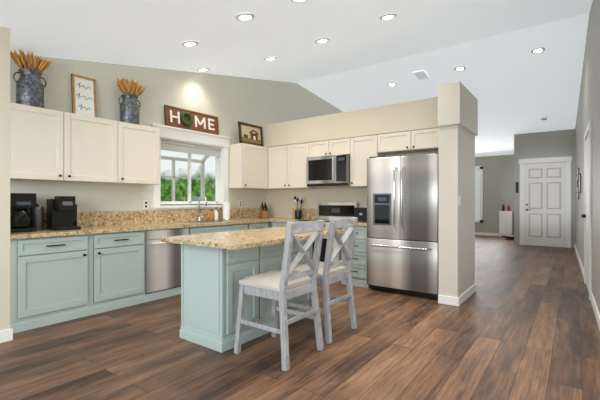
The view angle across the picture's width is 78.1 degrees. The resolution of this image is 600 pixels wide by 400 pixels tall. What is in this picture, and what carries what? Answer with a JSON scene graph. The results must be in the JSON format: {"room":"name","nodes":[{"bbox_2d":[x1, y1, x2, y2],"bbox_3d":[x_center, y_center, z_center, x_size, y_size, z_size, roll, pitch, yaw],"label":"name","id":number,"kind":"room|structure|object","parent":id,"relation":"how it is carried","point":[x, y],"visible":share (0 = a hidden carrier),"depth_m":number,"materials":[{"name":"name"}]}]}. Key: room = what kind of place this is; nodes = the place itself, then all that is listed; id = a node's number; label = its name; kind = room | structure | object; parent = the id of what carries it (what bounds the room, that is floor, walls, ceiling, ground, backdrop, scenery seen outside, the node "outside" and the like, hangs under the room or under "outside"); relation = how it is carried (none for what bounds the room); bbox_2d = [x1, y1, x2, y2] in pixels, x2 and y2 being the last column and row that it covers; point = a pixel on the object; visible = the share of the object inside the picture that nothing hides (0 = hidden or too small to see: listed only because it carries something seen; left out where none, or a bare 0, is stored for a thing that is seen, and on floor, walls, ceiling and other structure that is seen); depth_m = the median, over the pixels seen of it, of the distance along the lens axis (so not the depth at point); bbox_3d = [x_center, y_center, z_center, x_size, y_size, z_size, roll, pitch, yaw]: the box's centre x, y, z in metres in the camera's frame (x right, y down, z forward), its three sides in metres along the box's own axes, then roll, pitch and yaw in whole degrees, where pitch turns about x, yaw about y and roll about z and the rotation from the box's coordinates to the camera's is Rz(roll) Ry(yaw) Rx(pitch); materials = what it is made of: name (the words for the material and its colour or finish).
{"room":"kitchen","nodes":[
{"label":"kitchen","id":0,"kind":"room"},
{"bbox_2d":[0,26,12,342],"bbox_3d":[-2.918,-0.380,3.388,0.814,3.200,0.250,0,0,37],"label":"wall","id":1,"kind":"structure","parent":0,"point":[6,333],"depth_m":3.21,"materials":[{"name":"beige paint"}]},
{"bbox_2d":[10,54,342,212],"bbox_3d":[1.649,-0.755,10.347,0.150,3.950,17.100,0,0,37],"label":"wall","id":2,"kind":"structure","parent":0,"point":[230,102],"depth_m":5.28,"materials":[{"name":"beige paint"}]},
{"bbox_2d":[10,102,269,189],"bbox_3d":[-1.766,-0.595,5.316,0.360,0.750,4.246,0,0,37],"label":"upper cabinets","id":3,"kind":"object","parent":2,"relation":"attached to","point":[49,145],"depth_m":4.24,"materials":[{"name":"white wood"}]},
{"bbox_2d":[10,49,51,107],"bbox_3d":[-2.844,-1.261,3.905,0.257,0.576,0.394,0,0,37],"label":"milk can","id":4,"kind":"object","parent":3,"relation":"on","point":[30,86],"visible":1,"depth_m":3.82,"materials":[{"name":"metal"}]},
{"bbox_2d":[71,74,96,116],"bbox_3d":[-2.585,-1.232,4.433,0.071,0.520,0.265,0,0,37],"label":"family sign","id":5,"kind":"object","parent":3,"relation":"on","point":[83,89],"visible":0.92,"depth_m":4.43,"materials":[{"name":"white wood"}]},
{"bbox_2d":[116,77,145,124],"bbox_3d":[-2.188,-1.271,4.788,0.299,0.596,0.388,0,0,37],"label":"milk can","id":6,"kind":"object","parent":3,"relation":"on","point":[129,108],"visible":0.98,"depth_m":4.68,"materials":[{"name":"metal"}]},
{"bbox_2d":[238,121,263,146],"bbox_3d":[-0.854,-1.157,6.463,0.070,0.371,0.570,0,0,37],"label":"framed picture","id":7,"kind":"object","parent":3,"relation":"on","point":[250,134],"visible":0.9,"depth_m":6.45,"materials":[{"name":"beige paper"}]},
{"bbox_2d":[143,200,147,208],"bbox_3d":[-2.132,0.050,5.121,0.008,0.120,0.070,0,0,37],"label":"electrical outlet plate","id":8,"kind":"object","parent":2,"relation":"attached to","point":[145,204],"depth_m":5.11,"materials":[{"name":"white plastic"}]},
{"bbox_2d":[151,123,229,209],"bbox_3d":[-1.857,-0.482,5.919,0.600,1.215,1.450,0,0,37],"label":"window","id":9,"kind":"structure","parent":2,"relation":"in","point":[177,139],"depth_m":5.88,"materials":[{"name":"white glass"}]},
{"bbox_2d":[164,105,218,134],"bbox_3d":[-1.643,-1.242,5.729,0.081,0.301,0.990,0,0,37],"label":"home sign","id":10,"kind":"object","parent":9,"relation":"on","point":[187,119],"visible":0.98,"depth_m":5.66,"materials":[{"name":"brown wood"}]},
{"bbox_2d":[0,0,592,82],"bbox_3d":[-0.103,-1.871,3.334,6.200,1.539,7.350,0,0,37],"label":"ceiling","id":11,"kind":"structure","parent":0,"point":[158,33],"depth_m":4.21,"materials":[{"name":"paint"}]},
{"bbox_2d":[182,41,198,45],"bbox_3d":[-1.266,-1.814,4.266,0.196,0.042,0.192,0,0,37],"label":"recessed light","id":12,"kind":"object","parent":11,"relation":"in","point":[190,43],"visible":0.98,"depth_m":4.25,"materials":[{"name":"white"}]},
{"bbox_2d":[197,68,208,70],"bbox_3d":[-1.475,-2.001,5.631,0.196,0.042,0.192,0,0,37],"label":"recessed light","id":13,"kind":"object","parent":11,"relation":"in","point":[202,69],"visible":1,"depth_m":5.61,"materials":[{"name":"white"}]},
{"bbox_2d":[235,13,254,20],"bbox_3d":[-0.535,-1.796,3.608,0.196,0.042,0.192,0,0,37],"label":"recessed light","id":14,"kind":"object","parent":11,"relation":"in","point":[245,16],"visible":1,"depth_m":3.59,"materials":[{"name":"white"}]},
{"bbox_2d":[263,57,275,59],"bbox_3d":[-0.439,-2.088,5.424,0.196,0.042,0.192,0,0,37],"label":"recessed light","id":15,"kind":"object","parent":11,"relation":"in","point":[269,58],"visible":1,"depth_m":5.41,"materials":[{"name":"white"}]},
{"bbox_2d":[290,0,306,2],"bbox_3d":[0.001,-1.809,3.296,0.196,0.042,0.192,0,0,37],"label":"recessed light","id":16,"kind":"object","parent":11,"relation":"in","point":[296,1],"visible":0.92,"depth_m":3.35,"materials":[{"name":"white"}]},
{"bbox_2d":[315,38,329,42],"bbox_3d":[0.285,-2.072,4.779,0.196,0.042,0.192,0,0,37],"label":"recessed light","id":17,"kind":"object","parent":11,"relation":"in","point":[322,40],"visible":0.98,"depth_m":4.76,"materials":[{"name":"white"}]},
{"bbox_2d":[379,13,396,19],"bbox_3d":[0.979,-2.048,4.113,0.196,0.042,0.192,0,0,37],"label":"recessed light","id":18,"kind":"object","parent":11,"relation":"in","point":[388,16],"visible":1,"depth_m":4.10,"materials":[{"name":"white"}]},
{"bbox_2d":[0,235,599,399],"bbox_3d":[2.577,1.260,6.606,6.600,0.080,22.000,0,0,37],"label":"floor","id":19,"kind":"structure","parent":0,"point":[520,323],"depth_m":3.00,"materials":[{"name":"brown wood"}]},
{"bbox_2d":[10,208,284,332],"bbox_3d":[-1.640,0.675,5.222,0.676,1.090,4.246,0,0,37],"label":"base cabinet","id":20,"kind":"object","parent":19,"relation":"on","point":[100,262],"visible":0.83,"depth_m":4.09,"materials":[{"name":"wood"}]},
{"bbox_2d":[10,193,35,232],"bbox_3d":[-2.840,0.116,3.738,0.282,0.385,0.215,0,0,37],"label":"coffee maker","id":21,"kind":"object","parent":20,"relation":"on","point":[21,204],"visible":0.81,"depth_m":3.66,"materials":[{"name":"black plastic"}]},
{"bbox_2d":[30,204,43,229],"bbox_3d":[-2.810,0.168,3.949,0.130,0.280,0.130,0,0,37],"label":"steel canister","id":22,"kind":"object","parent":20,"relation":"on","point":[37,216],"visible":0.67,"depth_m":3.90,"materials":[{"name":"silver metal"}]},
{"bbox_2d":[47,196,80,230],"bbox_3d":[-2.582,0.128,4.054,0.320,0.360,0.270,0,0,37],"label":"coffee machine","id":23,"kind":"object","parent":20,"relation":"on","point":[61,212],"visible":0.98,"depth_m":4.00,"materials":[{"name":"black plastic"}]},
{"bbox_2d":[197,195,206,220],"bbox_3d":[-1.486,0.110,5.728,0.209,0.397,0.121,0,0,37],"label":"faucet","id":24,"kind":"object","parent":20,"relation":"on","point":[199,217],"visible":1,"depth_m":5.74,"materials":[{"name":"silver metal"}]},
{"bbox_2d":[209,209,213,219],"bbox_3d":[-1.418,0.216,5.923,0.066,0.184,0.066,0,0,-8],"label":"soap bottle","id":25,"kind":"object","parent":20,"relation":"on","point":[212,216],"depth_m":5.90,"materials":[{"name":"orange plastic"}]},
{"bbox_2d":[214,207,217,219],"bbox_3d":[-1.366,0.206,6.010,0.066,0.204,0.066,0,0,-8],"label":"soap bottle","id":26,"kind":"object","parent":20,"relation":"on","point":[215,213],"depth_m":5.98,"materials":[{"name":"white plastic"}]},
{"bbox_2d":[222,200,230,219],"bbox_3d":[-1.217,0.147,6.110,0.148,0.322,0.150,0,0,37],"label":"paper towel roll","id":27,"kind":"object","parent":20,"relation":"on","point":[226,210],"visible":1,"depth_m":6.06,"materials":[{"name":"white paper"}]},
{"bbox_2d":[260,202,267,217],"bbox_3d":[-0.658,0.164,6.753,0.100,0.288,0.198,0,0,-18],"label":"knife block","id":28,"kind":"object","parent":20,"relation":"on","point":[263,212],"visible":1,"depth_m":6.71,"materials":[{"name":"brown wood"}]},
{"bbox_2d":[177,239,311,352],"bbox_3d":[-0.463,0.785,3.657,0.559,0.870,1.304,0,0,37],"label":"kitchen island","id":29,"kind":"object","parent":19,"relation":"on","point":[216,267],"depth_m":3.16,"materials":[{"name":"wood"}]},
{"bbox_2d":[161,227,343,250],"bbox_3d":[-0.363,0.328,3.502,0.900,0.040,1.550,0,0,37],"label":"island countertop","id":30,"kind":"structure","parent":29,"relation":"on","point":[262,237],"depth_m":3.09,"materials":[{"name":"beige stone"}]},
{"bbox_2d":[234,220,323,370],"bbox_3d":[-0.157,0.688,2.994,0.566,1.070,0.498,0,0,37],"label":"bar stool","id":31,"kind":"object","parent":19,"relation":"on","point":[283,285],"visible":1,"depth_m":2.88,"materials":[{"name":"wood"}]},
{"bbox_2d":[270,208,369,287],"bbox_3d":[0.407,0.675,5.942,1.803,1.090,0.650,0,0,37],"label":"base cabinet","id":32,"kind":"object","parent":19,"relation":"on","point":[359,270],"visible":0.21,"depth_m":5.28,"materials":[{"name":"wood"}]},
{"bbox_2d":[294,196,302,218],"bbox_3d":[-0.028,0.111,6.402,0.159,0.395,0.156,0,0,37],"label":"utensil crock","id":33,"kind":"object","parent":32,"relation":"on","point":[298,214],"visible":0.98,"depth_m":6.36,"materials":[{"name":"black plastic"}]},
{"bbox_2d":[354,207,366,220],"bbox_3d":[0.980,0.202,5.563,0.240,0.213,0.300,0,0,37],"label":"toaster","id":34,"kind":"object","parent":32,"relation":"on","point":[360,213],"visible":0.58,"depth_m":5.46,"materials":[{"name":"black plastic"}]},
{"bbox_2d":[287,217,357,343],"bbox_3d":[0.194,0.688,3.499,0.566,1.070,0.498,0,0,37],"label":"bar stool","id":35,"kind":"object","parent":19,"relation":"on","point":[329,272],"visible":0.73,"depth_m":3.35,"materials":[{"name":"wood"}]},
{"bbox_2d":[297,202,358,283],"bbox_3d":[0.426,0.620,5.857,0.756,1.200,0.723,0,0,37],"label":"range","id":36,"kind":"object","parent":19,"relation":"on","point":[327,212],"visible":0.31,"depth_m":5.97,"materials":[{"name":"silver metal"}]},
{"bbox_2d":[367,152,437,298],"bbox_3d":[1.476,0.307,5.027,0.945,1.825,0.784,0,0,37],"label":"refrigerator","id":37,"kind":"object","parent":19,"relation":"on","point":[402,224],"visible":0.9,"depth_m":4.74,"materials":[{"name":"silver metal"}]},
{"bbox_2d":[499,205,513,236],"bbox_3d":[6.987,0.670,12.528,0.380,1.100,0.392,0,0,37],"label":"base cabinet","id":38,"kind":"object","parent":19,"relation":"on","point":[506,223],"visible":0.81,"depth_m":12.39,"materials":[{"name":"white wood"}]},
{"bbox_2d":[505,235,513,239],"bbox_3d":[6.728,1.165,11.776,0.300,0.110,0.450,0,0,37],"label":"shoe rack","id":39,"kind":"object","parent":19,"relation":"on","point":[509,237],"visible":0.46,"depth_m":11.64,"materials":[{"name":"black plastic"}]},
{"bbox_2d":[261,91,477,296],"bbox_3d":[0.778,-0.080,5.936,3.709,2.600,0.480,0,0,37],"label":"wall","id":40,"kind":"structure","parent":0,"point":[421,114],"depth_m":5.70,"materials":[{"name":"beige paint"}]},
{"bbox_2d":[268,128,437,188],"bbox_3d":[0.767,-0.595,5.855,3.120,0.750,0.360,0,0,37],"label":"upper cabinet","id":41,"kind":"object","parent":40,"relation":"attached to","point":[286,166],"visible":0.85,"depth_m":5.66,"materials":[{"name":"white wood"}]},
{"bbox_2d":[306,154,350,186],"bbox_3d":[0.515,-0.475,5.976,0.756,0.480,0.466,0,0,37],"label":"microwave","id":42,"kind":"object","parent":41,"relation":"attached to","point":[329,171],"visible":0.94,"depth_m":5.81,"materials":[{"name":"silver metal"}]},
{"bbox_2d":[297,13,588,156],"bbox_3d":[5.532,-1.916,10.920,6.200,1.448,11.550,0,0,37],"label":"ceiling","id":43,"kind":"structure","parent":0,"point":[511,83],"depth_m":7.29,"materials":[{"name":"paint"}]},
{"bbox_2d":[387,82,396,85],"bbox_3d":[1.894,-2.402,7.620,0.196,0.030,0.195,0,0,37],"label":"recessed light","id":44,"kind":"object","parent":43,"relation":"in","point":[392,84],"visible":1,"depth_m":7.61,"materials":[{"name":"white"}]},
{"bbox_2d":[412,70,429,79],"bbox_3d":[2.329,-2.417,7.123,0.220,0.053,0.379,0,0,37],"label":"ceiling vent","id":45,"kind":"object","parent":43,"relation":"in","point":[421,75],"visible":0.98,"depth_m":7.11,"materials":[{"name":"metal"}]},
{"bbox_2d":[454,66,465,70],"bbox_3d":[2.913,-2.414,6.736,0.196,0.030,0.195,0,0,37],"label":"recessed light","id":46,"kind":"object","parent":43,"relation":"in","point":[459,68],"visible":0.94,"depth_m":6.73,"materials":[{"name":"white"}]},
{"bbox_2d":[531,47,544,53],"bbox_3d":[3.831,-2.423,5.955,0.196,0.030,0.195,0,0,37],"label":"recessed light","id":47,"kind":"object","parent":43,"relation":"in","point":[538,50],"visible":0.96,"depth_m":5.95,"materials":[{"name":"white"}]},
{"bbox_2d":[437,81,468,305],"bbox_3d":[1.879,-0.080,4.521,0.254,2.600,0.480,0,0,37],"label":"wall","id":48,"kind":"structure","parent":0,"point":[450,112],"depth_m":4.37,"materials":[{"name":"beige paint"}]},
{"bbox_2d":[458,196,460,205],"bbox_3d":[1.874,0.000,4.341,0.011,0.120,0.075,0,0,37],"label":"light switch","id":49,"kind":"object","parent":48,"relation":"attached to","point":[459,200],"visible":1,"depth_m":4.33,"materials":[{"name":"white plastic"}]},
{"bbox_2d":[475,154,513,235],"bbox_3d":[6.245,-0.730,13.432,3.550,3.900,0.166,0,0,37],"label":"wall","id":50,"kind":"structure","parent":0,"point":[498,181],"depth_m":12.92,"materials":[{"name":"beige paint"}]},
{"bbox_2d":[475,166,482,222],"bbox_3d":[5.814,-0.240,13.648,1.700,2.020,0.030,0,0,37],"label":"window","id":51,"kind":"structure","parent":50,"relation":"in","point":[478,194],"depth_m":13.21,"materials":[{"name":"white glass"}]},
{"bbox_2d":[514,134,520,244],"bbox_3d":[6.825,-0.730,11.361,0.150,3.900,2.500,0,0,37],"label":"wall","id":52,"kind":"structure","parent":0,"point":[517,137],"depth_m":10.35,"materials":[{"name":"beige paint"}]},
{"bbox_2d":[521,129,574,247],"bbox_3d":[6.688,-0.730,9.999,1.200,3.900,0.150,0,0,37],"label":"wall","id":53,"kind":"structure","parent":0,"point":[557,143],"depth_m":9.83,"materials":[{"name":"beige paint"}]},
{"bbox_2d":[516,156,571,247],"bbox_3d":[6.540,0.030,9.971,1.270,2.380,0.068,0,0,37],"label":"entry door","id":54,"kind":"structure","parent":53,"relation":"in","point":[545,201],"depth_m":9.94,"materials":[{"name":"white wood"}]},
{"bbox_2d":[574,0,599,329],"bbox_3d":[2.594,-0.730,3.012,0.589,3.900,16.254,0,0,37],"label":"wall","id":55,"kind":"structure","parent":0,"point":[589,103],"depth_m":4.48,"materials":[{"name":"beige paint"}]},
{"bbox_2d":[578,173,580,193],"bbox_3d":[5.239,-0.330,6.921,0.031,0.360,0.281,0,0,34],"label":"framed picture","id":56,"kind":"object","parent":55,"relation":"attached to","point":[578,179],"depth_m":6.84,"materials":[{"name":"brown wood"}]},
{"bbox_2d":[581,120,591,299],"bbox_3d":[3.906,0.110,5.053,0.089,2.220,1.190,0,0,37],"label":"door frame","id":57,"kind":"structure","parent":55,"relation":"attached to","point":[587,215],"depth_m":4.88,"materials":[{"name":"white wood"}]},
{"label":"outside","id":58,"kind":"structure","parent":0,"visible":0},
{"bbox_2d":[161,150,214,200],"bbox_3d":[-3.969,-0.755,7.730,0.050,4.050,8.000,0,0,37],"label":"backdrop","id":59,"kind":"structure","parent":58,"point":[180,187],"depth_m":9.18,"materials":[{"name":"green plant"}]}
]}

